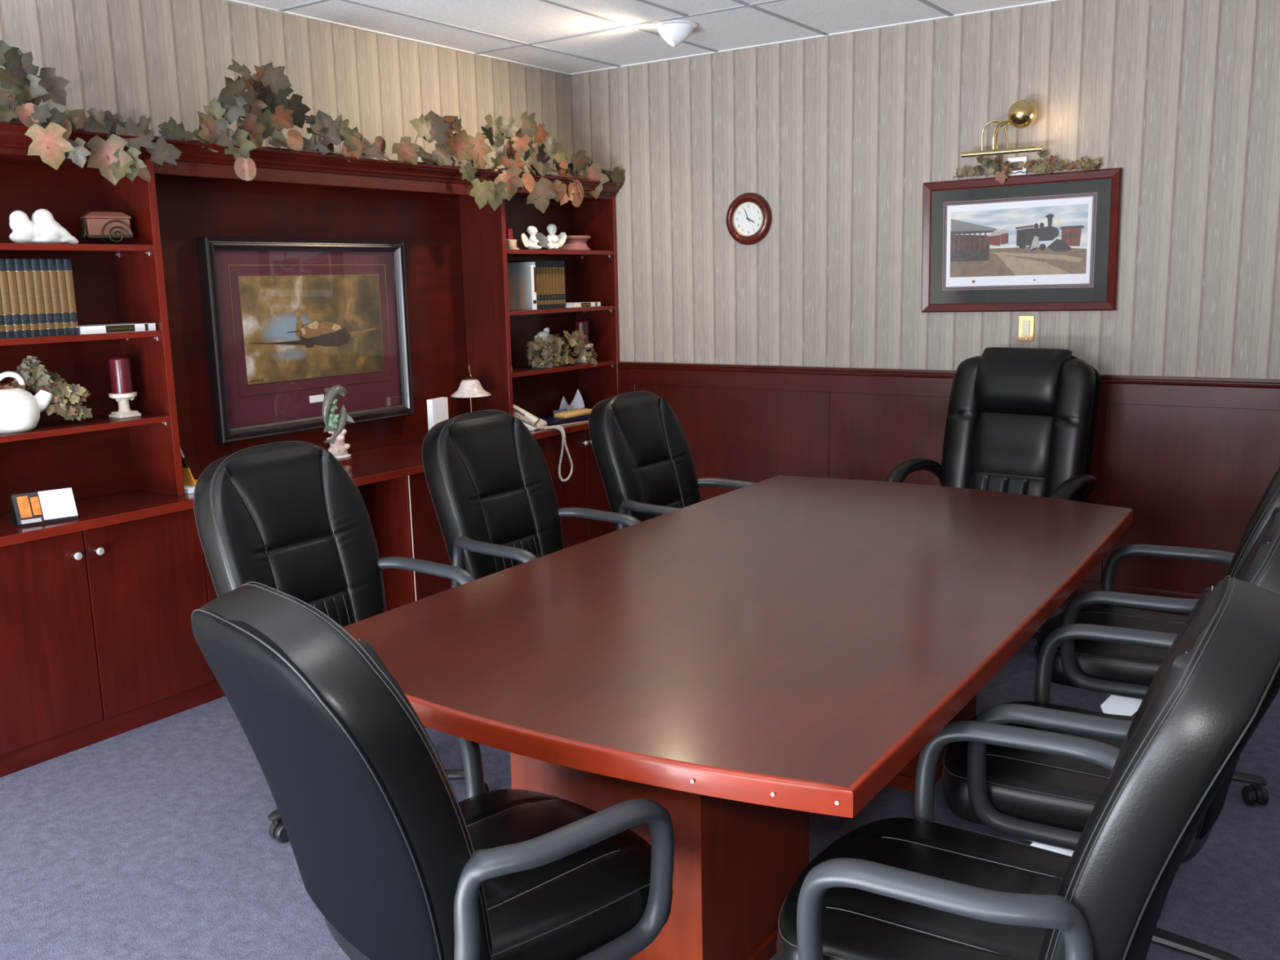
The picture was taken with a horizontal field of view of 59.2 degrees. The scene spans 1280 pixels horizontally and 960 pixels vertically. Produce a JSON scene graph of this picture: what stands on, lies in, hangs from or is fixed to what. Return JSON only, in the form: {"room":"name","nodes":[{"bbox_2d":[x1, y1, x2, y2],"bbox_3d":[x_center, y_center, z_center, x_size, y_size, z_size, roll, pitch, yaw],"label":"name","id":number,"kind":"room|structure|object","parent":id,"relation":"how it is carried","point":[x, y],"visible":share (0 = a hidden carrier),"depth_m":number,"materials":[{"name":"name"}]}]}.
{"room":"conference room","nodes":[
{"label":"conference room","id":0,"kind":"room"},
{"bbox_2d":[0,0,572,178],"bbox_3d":[-2.352,-0.410,3.756,0.100,2.671,6.900,6,12,34],"label":"wall","id":1,"kind":"structure","parent":0,"point":[160,60],"depth_m":4.63,"materials":[{"name":"paper"}]},
{"bbox_2d":[0,123,623,195],"bbox_3d":[-1.279,-1.297,4.803,0.349,0.113,3.706,6,12,34],"label":"crown molding","id":2,"kind":"structure","parent":1,"relation":"attached to","point":[195,161],"depth_m":4.53,"materials":[{"name":"brown wood"}]},
{"bbox_2d":[0,40,195,185],"bbox_3d":[-1.855,-1.196,3.711,0.231,0.436,0.956,6,12,34],"label":"leaf garland","id":3,"kind":"object","parent":2,"relation":"on","point":[20,83],"visible":0.95,"depth_m":3.65,"materials":[{"name":"plant"}]},
{"bbox_2d":[186,59,362,181],"bbox_3d":[-1.397,-1.376,4.372,0.257,0.455,0.820,6,12,34],"label":"leaf garland","id":4,"kind":"object","parent":2,"relation":"on","point":[265,109],"visible":0.98,"depth_m":4.30,"materials":[{"name":"plant"}]},
{"bbox_2d":[341,110,625,213],"bbox_3d":[-0.677,-1.529,5.407,0.288,0.487,2.003,6,12,34],"label":"leaf garland","id":5,"kind":"object","parent":2,"relation":"on","point":[432,126],"visible":0.99,"depth_m":5.40,"materials":[{"name":"plant"}]},
{"bbox_2d":[154,173,469,479],"bbox_3d":[-1.417,-0.704,4.982,0.018,1.203,1.836,6,12,34],"label":"panel","id":6,"kind":"object","parent":1,"relation":"attached to","point":[189,208],"visible":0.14,"depth_m":4.94,"materials":[{"name":"brown wood"}]},
{"bbox_2d":[196,236,413,443],"bbox_3d":[-1.413,-0.635,4.925,0.060,0.817,1.060,6,12,34],"label":"print","id":7,"kind":"object","parent":6,"relation":"attached to","point":[287,321],"visible":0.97,"depth_m":4.86,"materials":[{"name":"black paint"}]},
{"bbox_2d":[278,0,954,66],"bbox_3d":[-0.031,-1.493,1.928,5.600,0.006,6.900,6,12,34],"label":"trim","id":8,"kind":"structure","parent":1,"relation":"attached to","point":[744,4],"depth_m":4.98,"materials":[{"name":"white metal"}]},
{"bbox_2d":[223,0,1063,75],"bbox_3d":[-0.031,-1.492,1.928,5.600,0.006,6.900,6,12,34],"label":"trim","id":9,"kind":"structure","parent":1,"relation":"attached to","point":[231,1],"depth_m":5.29,"materials":[{"name":"white metal"}]},
{"bbox_2d":[0,608,1279,959],"bbox_3d":[0.031,1.183,2.405,5.800,0.100,7.100,6,12,34],"label":"floor","id":10,"kind":"structure","parent":0,"point":[153,841],"depth_m":3.12,"materials":[{"name":"blue carpet"}]},
{"bbox_2d":[0,508,225,777],"bbox_3d":[-1.919,0.499,4.068,0.403,0.752,1.204,6,12,34],"label":"base cabinet","id":11,"kind":"object","parent":10,"relation":"on","point":[98,643],"visible":0.83,"depth_m":3.86,"materials":[{"name":"brown wood"}]},
{"bbox_2d":[0,489,195,546],"bbox_3d":[-1.929,0.111,4.000,0.404,0.032,1.209,6,12,34],"label":"countertop","id":12,"kind":"structure","parent":11,"relation":"on","point":[104,510],"depth_m":3.91,"materials":[{"name":"brown wood"}]},
{"bbox_2d":[10,487,77,527],"bbox_3d":[-1.995,0.085,3.767,0.180,0.104,0.120,-10,13,-39],"label":"desk calendar","id":13,"kind":"object","parent":12,"relation":"on","point":[46,506],"visible":1,"depth_m":3.74,"materials":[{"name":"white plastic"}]},
{"bbox_2d":[0,146,184,513],"bbox_3d":[-2.076,-0.480,3.796,0.293,1.207,0.897,6,12,34],"label":"bookcase","id":14,"kind":"object","parent":12,"relation":"on","point":[122,282],"visible":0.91,"depth_m":4.07,"materials":[{"name":"brown wood"}]},
{"bbox_2d":[0,292,5,338],"bbox_3d":[-2.134,-0.588,3.667,0.176,0.252,0.027,6,12,34],"label":"encyclopedia","id":15,"kind":"object","parent":14,"relation":"on","point":[2,335],"visible":1,"depth_m":3.63,"materials":[{"name":"blue fabric"}]},
{"bbox_2d":[0,258,14,337],"bbox_3d":[-2.119,-0.592,3.689,0.176,0.252,0.027,6,12,34],"label":"encyclopedia","id":16,"kind":"object","parent":14,"relation":"on","point":[4,290],"visible":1,"depth_m":3.64,"materials":[{"name":"blue fabric"}]},
{"bbox_2d":[4,258,22,337],"bbox_3d":[-2.103,-0.597,3.711,0.176,0.252,0.027,6,12,34],"label":"encyclopedia","id":17,"kind":"object","parent":14,"relation":"on","point":[10,265],"visible":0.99,"depth_m":3.66,"materials":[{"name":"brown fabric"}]},
{"bbox_2d":[13,258,31,337],"bbox_3d":[-2.088,-0.601,3.733,0.176,0.252,0.027,6,12,34],"label":"encyclopedia","id":18,"kind":"object","parent":14,"relation":"on","point":[18,263],"visible":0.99,"depth_m":3.68,"materials":[{"name":"blue fabric"}]},
{"bbox_2d":[0,371,52,434],"bbox_3d":[-2.093,-0.261,3.735,0.192,0.200,0.209,1,10,14],"label":"teapot","id":19,"kind":"object","parent":14,"relation":"on","point":[20,411],"visible":0.98,"depth_m":3.69,"materials":[{"name":"white ceramic"}]},
{"bbox_2d":[22,258,39,337],"bbox_3d":[-2.072,-0.605,3.755,0.176,0.252,0.027,6,12,34],"label":"encyclopedia","id":20,"kind":"object","parent":14,"relation":"on","point":[27,267],"visible":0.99,"depth_m":3.71,"materials":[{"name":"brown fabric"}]},
{"bbox_2d":[30,258,47,336],"bbox_3d":[-2.057,-0.609,3.777,0.176,0.252,0.027,6,12,34],"label":"encyclopedia","id":21,"kind":"object","parent":14,"relation":"on","point":[35,266],"visible":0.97,"depth_m":3.73,"materials":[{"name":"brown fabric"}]},
{"bbox_2d":[8,208,78,244],"bbox_3d":[-1.995,-0.845,3.759,0.086,0.117,0.228,6,12,34],"label":"figurine","id":22,"kind":"object","parent":14,"relation":"on","point":[42,228],"visible":0.94,"depth_m":3.73,"materials":[{"name":"white ceramic"}]},
{"bbox_2d":[0,355,92,420],"bbox_3d":[-2.018,-0.303,3.806,0.091,0.236,0.308,6,12,34],"label":"ivy spray","id":23,"kind":"object","parent":14,"relation":"on","point":[66,399],"visible":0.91,"depth_m":3.83,"materials":[{"name":"plant"}]},
{"bbox_2d":[38,258,55,336],"bbox_3d":[-2.042,-0.614,3.799,0.176,0.252,0.027,6,12,34],"label":"encyclopedia","id":24,"kind":"object","parent":14,"relation":"on","point":[42,262],"visible":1,"depth_m":3.75,"materials":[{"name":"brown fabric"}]},
{"bbox_2d":[46,258,63,335],"bbox_3d":[-2.026,-0.618,3.821,0.176,0.252,0.027,6,12,34],"label":"encyclopedia","id":25,"kind":"object","parent":14,"relation":"on","point":[51,262],"visible":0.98,"depth_m":3.77,"materials":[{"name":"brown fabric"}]},
{"bbox_2d":[54,258,71,335],"bbox_3d":[-2.011,-0.622,3.843,0.176,0.252,0.027,6,12,34],"label":"encyclopedia","id":26,"kind":"object","parent":14,"relation":"on","point":[59,262],"visible":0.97,"depth_m":3.79,"materials":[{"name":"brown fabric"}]},
{"bbox_2d":[62,258,79,334],"bbox_3d":[-1.996,-0.627,3.865,0.176,0.252,0.027,6,12,34],"label":"encyclopedia","id":27,"kind":"object","parent":14,"relation":"on","point":[67,262],"visible":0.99,"depth_m":3.81,"materials":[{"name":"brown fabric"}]},
{"bbox_2d":[79,211,133,243],"bbox_3d":[-1.890,-0.892,3.985,0.155,0.107,0.110,-9,13,-37],"label":"trinket box","id":28,"kind":"object","parent":14,"relation":"on","point":[113,226],"visible":1,"depth_m":3.95,"materials":[{"name":"brown wood"}]},
{"bbox_2d":[78,323,155,334],"bbox_3d":[-1.904,-0.539,4.008,0.203,0.026,0.270,6,12,34],"label":"flat book","id":29,"kind":"object","parent":14,"relation":"on","point":[110,327],"visible":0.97,"depth_m":3.95,"materials":[{"name":"white paper"}]},
{"bbox_2d":[108,391,141,418],"bbox_3d":[-1.875,-0.273,4.095,0.094,0.088,0.094,6,12,34],"label":"candle holder","id":30,"kind":"object","parent":14,"relation":"on","point":[124,411],"visible":0.98,"depth_m":4.08,"materials":[{"name":"beige stone"}]},
{"bbox_2d":[108,352,133,393],"bbox_3d":[-1.877,-0.389,4.074,0.072,0.145,0.072,6,12,34],"label":"pillar candle","id":31,"kind":"object","parent":30,"relation":"on","point":[120,369],"visible":1,"depth_m":4.05,"materials":[{"name":"red wax"}]},
{"bbox_2d":[183,484,196,493],"bbox_3d":[-1.743,0.026,4.306,0.210,0.018,0.100,6,12,34],"label":"paper stack","id":32,"kind":"object","parent":12,"relation":"on","point":[188,489],"visible":0.2,"depth_m":4.22,"materials":[{"name":"white paper"}]},
{"bbox_2d":[180,448,195,486],"bbox_3d":[-1.757,-0.069,4.258,0.145,0.185,0.069,6,12,34],"label":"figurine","id":33,"kind":"object","parent":32,"relation":"on","point":[188,480],"visible":0.33,"depth_m":4.25,"materials":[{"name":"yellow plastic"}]},
{"bbox_2d":[193,440,488,843],"bbox_3d":[-0.869,0.443,3.321,0.749,1.077,0.676,5,12,33],"label":"swivel chair","id":34,"kind":"object","parent":10,"relation":"on","point":[288,517],"visible":0.54,"depth_m":3.36,"materials":[{"name":"black leather"}]},
{"bbox_2d":[355,472,452,612],"bbox_3d":[-1.164,0.314,5.007,0.570,0.752,1.216,6,12,34],"label":"base cabinet","id":35,"kind":"object","parent":10,"relation":"on","point":[403,518],"visible":0.06,"depth_m":4.85,"materials":[{"name":"brown wood"}]},
{"bbox_2d":[341,438,425,486],"bbox_3d":[-1.161,-0.072,4.930,0.601,0.032,1.218,6,12,34],"label":"countertop","id":36,"kind":"structure","parent":35,"relation":"on","point":[375,464],"depth_m":4.83,"materials":[{"name":"brown wood"}]},
{"bbox_2d":[322,385,354,463],"bbox_3d":[-1.313,-0.243,4.866,0.132,0.332,0.155,4,11,26],"label":"sculpture","id":37,"kind":"object","parent":36,"relation":"on","point":[335,424],"visible":0.94,"depth_m":4.84,"materials":[{"name":"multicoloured ceramic"}]},
{"bbox_2d":[426,396,448,430],"bbox_3d":[-0.963,-0.285,5.402,0.070,0.212,0.128,3,11,24],"label":"holder","id":38,"kind":"object","parent":36,"relation":"on","point":[437,408],"visible":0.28,"depth_m":5.36,"materials":[{"name":"grey plastic"}]},
{"bbox_2d":[191,582,674,959],"bbox_3d":[-0.337,0.662,2.021,0.760,1.077,0.686,-9,13,-37],"label":"swivel chair","id":39,"kind":"object","parent":10,"relation":"on","point":[383,843],"visible":0.99,"depth_m":1.74,"materials":[{"name":"black leather"}]},
{"bbox_2d":[422,409,641,588],"bbox_3d":[-0.339,0.304,4.031,0.798,1.077,0.693,6,12,34],"label":"swivel chair","id":40,"kind":"object","parent":10,"relation":"on","point":[489,481],"visible":0.54,"depth_m":4.03,"materials":[{"name":"black leather"}]},
{"bbox_2d":[534,429,617,549],"bbox_3d":[-0.530,0.112,6.061,0.403,0.752,1.260,6,12,34],"label":"base cabinet","id":41,"kind":"object","parent":10,"relation":"on","point":[584,488],"visible":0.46,"depth_m":6.03,"materials":[{"name":"brown wood"}]},
{"bbox_2d":[529,417,590,439],"bbox_3d":[-0.541,-0.276,5.993,0.404,0.032,1.265,6,12,34],"label":"countertop","id":42,"kind":"structure","parent":41,"relation":"on","point":[539,433],"depth_m":5.88,"materials":[{"name":"brown wood"}]},
{"bbox_2d":[450,364,490,412],"bbox_3d":[-0.833,-0.390,5.553,0.198,0.360,0.198,6,12,34],"label":"desk lamp","id":43,"kind":"object","parent":42,"relation":"on","point":[470,387],"visible":0.82,"depth_m":5.50,"materials":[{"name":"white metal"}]},
{"bbox_2d":[458,188,620,416],"bbox_3d":[-0.512,-0.915,6.039,0.293,1.207,0.961,6,12,34],"label":"bookcase","id":44,"kind":"object","parent":42,"relation":"on","point":[497,336],"visible":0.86,"depth_m":6.12,"materials":[{"name":"brown wood"}]},
{"bbox_2d":[506,228,519,249],"bbox_3d":[-0.664,-1.230,5.769,0.060,0.109,0.084,6,12,34],"label":"candlestick","id":45,"kind":"object","parent":44,"relation":"on","point":[511,243],"visible":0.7,"depth_m":5.74,"materials":[{"name":"white ceramic"}]},
{"bbox_2d":[506,228,512,239],"bbox_3d":[-0.669,-1.256,5.758,0.038,0.054,0.038,6,12,34],"label":"candle","id":46,"kind":"object","parent":45,"relation":"on","point":[508,231],"depth_m":5.74,"materials":[{"name":"red wax"}]},
{"bbox_2d":[506,262,537,309],"bbox_3d":[-0.626,-1.008,5.857,0.191,0.242,0.042,6,12,34],"label":"picture book","id":47,"kind":"object","parent":44,"relation":"on","point":[522,281],"visible":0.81,"depth_m":5.82,"materials":[{"name":"white paper"}]},
{"bbox_2d":[507,275,526,309],"bbox_3d":[-0.642,-0.972,5.851,0.144,0.172,0.001,6,12,34],"label":"picture","id":48,"kind":"object","parent":47,"relation":"attached to","point":[517,284],"depth_m":5.85},
{"bbox_2d":[506,260,537,300],"bbox_3d":[-0.617,-1.024,5.925,0.176,0.250,0.026,6,12,34],"label":"encyclopedia","id":49,"kind":"object","parent":44,"relation":"on","point":[524,260],"visible":0.16,"depth_m":5.88,"materials":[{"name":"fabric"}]},
{"bbox_2d":[521,226,541,249],"bbox_3d":[-0.549,-1.247,5.809,0.078,0.123,0.150,1,10,14],"label":"angel figurine","id":50,"kind":"object","parent":44,"relation":"on","point":[531,243],"visible":0.99,"depth_m":5.79,"materials":[{"name":"white ceramic"}]},
{"bbox_2d":[535,260,540,309],"bbox_3d":[-0.602,-1.028,5.947,0.176,0.250,0.026,6,12,34],"label":"encyclopedia","id":51,"kind":"object","parent":44,"relation":"on","point":[536,261],"visible":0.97,"depth_m":5.90,"materials":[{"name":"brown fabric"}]},
{"bbox_2d":[538,260,543,308],"bbox_3d":[-0.587,-1.033,5.969,0.176,0.250,0.026,6,12,34],"label":"encyclopedia","id":52,"kind":"object","parent":44,"relation":"on","point":[540,261],"visible":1,"depth_m":5.92,"materials":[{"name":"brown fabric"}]},
{"bbox_2d":[526,327,560,367],"bbox_3d":[-0.516,-0.711,6.035,0.184,0.207,0.184,6,12,34],"label":"pitcher","id":53,"kind":"object","parent":44,"relation":"on","point":[543,335],"visible":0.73,"depth_m":6.00,"materials":[{"name":"white ceramic"}]},
{"bbox_2d":[542,260,546,308],"bbox_3d":[-0.572,-1.037,5.990,0.176,0.250,0.026,6,12,34],"label":"encyclopedia","id":54,"kind":"object","parent":44,"relation":"on","point":[543,261],"visible":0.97,"depth_m":5.94,"materials":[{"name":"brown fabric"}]},
{"bbox_2d":[545,260,550,308],"bbox_3d":[-0.556,-1.041,6.012,0.176,0.250,0.026,6,12,34],"label":"encyclopedia","id":55,"kind":"object","parent":44,"relation":"on","point":[546,261],"visible":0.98,"depth_m":5.96,"materials":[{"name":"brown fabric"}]},
{"bbox_2d":[535,223,566,249],"bbox_3d":[-0.461,-1.279,5.936,0.167,0.138,0.087,-4,10,-13],"label":"angel figurine","id":56,"kind":"object","parent":44,"relation":"on","point":[552,242],"visible":0.98,"depth_m":5.93,"materials":[{"name":"white ceramic"}]},
{"bbox_2d":[548,260,553,308],"bbox_3d":[-0.541,-1.045,6.034,0.176,0.250,0.026,6,12,34],"label":"encyclopedia","id":57,"kind":"object","parent":44,"relation":"on","point":[549,261],"visible":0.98,"depth_m":5.98,"materials":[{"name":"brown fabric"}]},
{"bbox_2d":[551,260,556,308],"bbox_3d":[-0.526,-1.050,6.055,0.176,0.250,0.026,6,12,34],"label":"encyclopedia","id":58,"kind":"object","parent":44,"relation":"on","point":[553,261],"visible":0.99,"depth_m":6.00,"materials":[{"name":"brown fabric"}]},
{"bbox_2d":[555,260,559,307],"bbox_3d":[-0.511,-1.054,6.077,0.176,0.250,0.026,6,12,34],"label":"encyclopedia","id":59,"kind":"object","parent":44,"relation":"on","point":[556,261],"visible":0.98,"depth_m":6.03,"materials":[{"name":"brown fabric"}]},
{"bbox_2d":[558,260,562,307],"bbox_3d":[-0.496,-1.058,6.099,0.176,0.250,0.026,6,12,34],"label":"encyclopedia","id":60,"kind":"object","parent":44,"relation":"on","point":[559,261],"visible":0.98,"depth_m":6.05,"materials":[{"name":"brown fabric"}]},
{"bbox_2d":[526,329,598,367],"bbox_3d":[-0.427,-0.695,6.038,0.131,0.207,0.552,6,12,34],"label":"ivy spray","id":61,"kind":"object","parent":44,"relation":"on","point":[557,346],"visible":1,"depth_m":5.98,"materials":[{"name":"plant"}]},
{"bbox_2d":[560,260,565,307],"bbox_3d":[-0.481,-1.062,6.121,0.176,0.250,0.026,6,12,34],"label":"encyclopedia","id":62,"kind":"object","parent":44,"relation":"on","point":[562,261],"visible":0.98,"depth_m":6.07,"materials":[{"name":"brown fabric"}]},
{"bbox_2d":[557,235,591,250],"bbox_3d":[-0.367,-1.301,6.205,0.196,0.082,0.196,6,12,34],"label":"dish","id":63,"kind":"object","parent":44,"relation":"on","point":[574,242],"visible":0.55,"depth_m":6.13,"materials":[{"name":"pink ceramic"}]},
{"bbox_2d":[570,343,595,362],"bbox_3d":[-0.325,-0.714,6.335,0.127,0.100,0.127,6,12,34],"label":"candle holder","id":64,"kind":"object","parent":44,"relation":"on","point":[581,357],"visible":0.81,"depth_m":6.31,"materials":[{"name":"beige ceramic"}]},
{"bbox_2d":[573,319,589,344],"bbox_3d":[-0.327,-0.836,6.314,0.080,0.146,0.080,6,12,34],"label":"pillar candle","id":65,"kind":"object","parent":64,"relation":"on","point":[581,324],"visible":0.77,"depth_m":6.28,"materials":[{"name":"red wax"}]},
{"bbox_2d":[565,302,600,307],"bbox_3d":[-0.362,-0.970,6.234,0.183,0.023,0.242,6,12,34],"label":"flat book","id":66,"kind":"object","parent":44,"relation":"on","point":[569,304],"visible":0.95,"depth_m":6.16,"materials":[{"name":"white paper"}]},
{"bbox_2d":[513,404,573,481],"bbox_3d":[-0.567,-0.211,5.867,0.408,0.440,0.193,2,11,16],"label":"telephone","id":67,"kind":"object","parent":42,"relation":"on","point":[533,423],"visible":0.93,"depth_m":5.81,"materials":[{"name":"white plastic"}]},
{"bbox_2d":[537,413,591,425],"bbox_3d":[-0.459,-0.338,6.191,0.230,0.016,0.400,6,12,34],"label":"folder","id":68,"kind":"object","parent":42,"relation":"on","point":[550,420],"visible":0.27,"depth_m":6.12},
{"bbox_2d":[554,408,591,418],"bbox_3d":[-0.362,-0.366,6.210,0.090,0.028,0.270,5,12,32],"label":"pad","id":69,"kind":"object","parent":68,"relation":"on","point":[583,411],"visible":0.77,"depth_m":6.15,"materials":[{"name":"yellow paper"}]},
{"bbox_2d":[552,389,587,413],"bbox_3d":[-0.395,-0.444,6.360,0.110,0.128,0.180,6,12,34],"label":"sailboat figurine","id":70,"kind":"object","parent":69,"relation":"on","point":[577,402],"visible":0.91,"depth_m":6.38,"materials":[{"name":"white ceramic"}]},
{"bbox_2d":[546,421,588,426],"bbox_3d":[-0.373,-0.286,5.990,0.325,0.034,0.030,-8,12,-35],"label":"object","id":71,"kind":"object","parent":42,"relation":"on","point":[583,421],"visible":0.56,"depth_m":6.00,"materials":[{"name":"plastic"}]},
{"bbox_2d":[588,391,756,530],"bbox_3d":[0.220,0.189,4.604,0.794,1.077,0.682,6,12,34],"label":"swivel chair","id":72,"kind":"object","parent":10,"relation":"on","point":[640,446],"visible":0.48,"depth_m":4.60,"materials":[{"name":"black leather"}]},
{"bbox_2d":[342,475,1133,959],"bbox_3d":[0.446,0.601,3.200,1.412,0.750,2.622,6,12,34],"label":"conference table","id":73,"kind":"object","parent":10,"relation":"on","point":[748,662],"visible":0.82,"depth_m":2.49,"materials":[{"name":"brown wood"}]},
{"bbox_2d":[884,346,1101,652],"bbox_3d":[1.492,0.065,4.761,0.803,1.208,0.813,8,13,41],"label":"chair","id":74,"kind":"object","parent":10,"relation":"on","point":[1020,420],"visible":0.59,"depth_m":4.80,"materials":[{"name":"black leather"}]},
{"bbox_2d":[968,346,1072,497],"bbox_3d":[1.630,-0.191,4.880,0.364,0.753,0.234,8,13,41],"label":"cushion","id":75,"kind":"object","parent":74,"relation":"on","point":[1015,394],"depth_m":4.82,"materials":[{"name":"black leather"}]},
{"bbox_2d":[776,575,1279,959],"bbox_3d":[0.607,0.667,1.873,0.798,1.077,0.693,5,12,31],"label":"swivel chair","id":76,"kind":"object","parent":10,"relation":"on","point":[919,887],"visible":1,"depth_m":1.57,"materials":[{"name":"black leather"}]},
{"bbox_2d":[942,507,1279,959],"bbox_3d":[1.061,0.553,2.450,0.749,1.077,0.676,5,12,32],"label":"swivel chair","id":77,"kind":"object","parent":10,"relation":"on","point":[1046,800],"visible":0.3,"depth_m":2.34,"materials":[{"name":"black leather"}]},
{"bbox_2d":[1035,466,1279,805],"bbox_3d":[1.548,0.402,3.235,0.749,1.077,0.676,5,12,32],"label":"swivel chair","id":78,"kind":"object","parent":10,"relation":"on","point":[1126,673],"visible":0.46,"depth_m":3.12,"materials":[{"name":"black leather"}]},
{"bbox_2d":[236,0,1048,73],"bbox_3d":[-0.032,-1.544,1.919,5.800,0.100,7.100,6,12,34],"label":"ceiling","id":79,"kind":"structure","parent":0,"point":[527,21],"depth_m":5.01,"materials":[{"name":"tile"}]},
{"bbox_2d":[653,20,697,46],"bbox_3d":[0.163,-2.057,5.121,0.200,0.163,0.200,6,12,34],"label":"recessed light","id":80,"kind":"object","parent":79,"relation":"in","point":[674,33],"visible":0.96,"depth_m":5.07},
{"bbox_2d":[569,0,1279,379],"bbox_3d":[1.976,-0.731,4.997,5.800,2.671,0.100,6,12,34],"label":"wall","id":81,"kind":"structure","parent":0,"point":[841,135],"depth_m":5.25,"materials":[{"name":"paper"}]},
{"bbox_2d":[725,192,772,244],"bbox_3d":[0.554,-1.340,5.789,0.264,0.264,0.030,6,12,34],"label":"wall clock","id":82,"kind":"object","parent":81,"relation":"attached to","point":[748,218],"visible":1,"depth_m":5.79,"materials":[{"name":"brown wood"}]},
{"bbox_2d":[620,383,1111,582],"bbox_3d":[1.540,0.012,5.376,3.973,0.816,0.013,6,12,34],"label":"trim","id":83,"kind":"structure","parent":81,"relation":"attached to","point":[819,401],"depth_m":5.71,"materials":[{"name":"brown wood"}]},
{"bbox_2d":[617,361,1279,388],"bbox_3d":[2.070,-0.438,4.908,5.298,0.036,0.030,6,12,34],"label":"trim","id":84,"kind":"structure","parent":81,"relation":"attached to","point":[1105,379],"depth_m":5.45,"materials":[{"name":"brown wood"}]},
{"bbox_2d":[619,368,1279,410],"bbox_3d":[2.076,-0.379,4.925,5.298,0.090,0.016,6,12,34],"label":"trim","id":85,"kind":"structure","parent":81,"relation":"attached to","point":[1259,398],"depth_m":5.47,"materials":[{"name":"brown wood"}]},
{"bbox_2d":[635,384,1279,594],"bbox_3d":[2.088,0.065,5.009,5.300,0.815,0.006,6,12,34],"label":"wainscoting","id":86,"kind":"structure","parent":81,"relation":"attached to","point":[1189,477],"depth_m":4.97,"materials":[{"name":"brown wood"}]},
{"bbox_2d":[960,99,1043,157],"bbox_3d":[1.597,-1.540,4.942,0.350,0.224,0.160,6,12,34],"label":"picture light","id":87,"kind":"object","parent":81,"relation":"attached to","point":[1022,113],"visible":1,"depth_m":4.87,"materials":[{"name":"gold metal"}]},
{"bbox_2d":[921,156,1122,312],"bbox_3d":[1.686,-1.097,5.050,0.868,0.677,0.026,5,12,34],"label":"print","id":88,"kind":"object","parent":81,"relation":"attached to","point":[1047,242],"depth_m":5.04,"materials":[{"name":"brown paper"}]},
{"bbox_2d":[1011,161,1022,170],"bbox_3d":[1.670,-1.390,4.993,0.048,0.038,0.002,6,12,34],"label":"photo","id":89,"kind":"object","parent":88,"relation":"attached to","point":[1015,165],"depth_m":4.99,"materials":[{"name":"paper"}]},
{"bbox_2d":[952,150,1102,184],"bbox_3d":[1.694,-1.378,4.968,0.645,0.138,0.047,6,12,34],"label":"garland","id":90,"kind":"object","parent":88,"relation":"on","point":[1082,163],"visible":1,"depth_m":4.95,"materials":[{"name":"plant"}]},
{"bbox_2d":[1017,315,1034,341],"bbox_3d":[1.746,-0.686,5.098,0.070,0.116,0.009,6,12,34],"label":"light switch","id":91,"kind":"object","parent":81,"relation":"attached to","point":[1026,322],"visible":1,"depth_m":5.09,"materials":[{"name":"gold metal"}]},
{"bbox_2d":[1058,580,1201,616],"bbox_3d":[2.095,0.534,5.085,5.298,0.146,0.021,6,12,34],"label":"baseboard","id":92,"kind":"structure","parent":81,"relation":"attached to","point":[1085,586],"depth_m":5.00,"materials":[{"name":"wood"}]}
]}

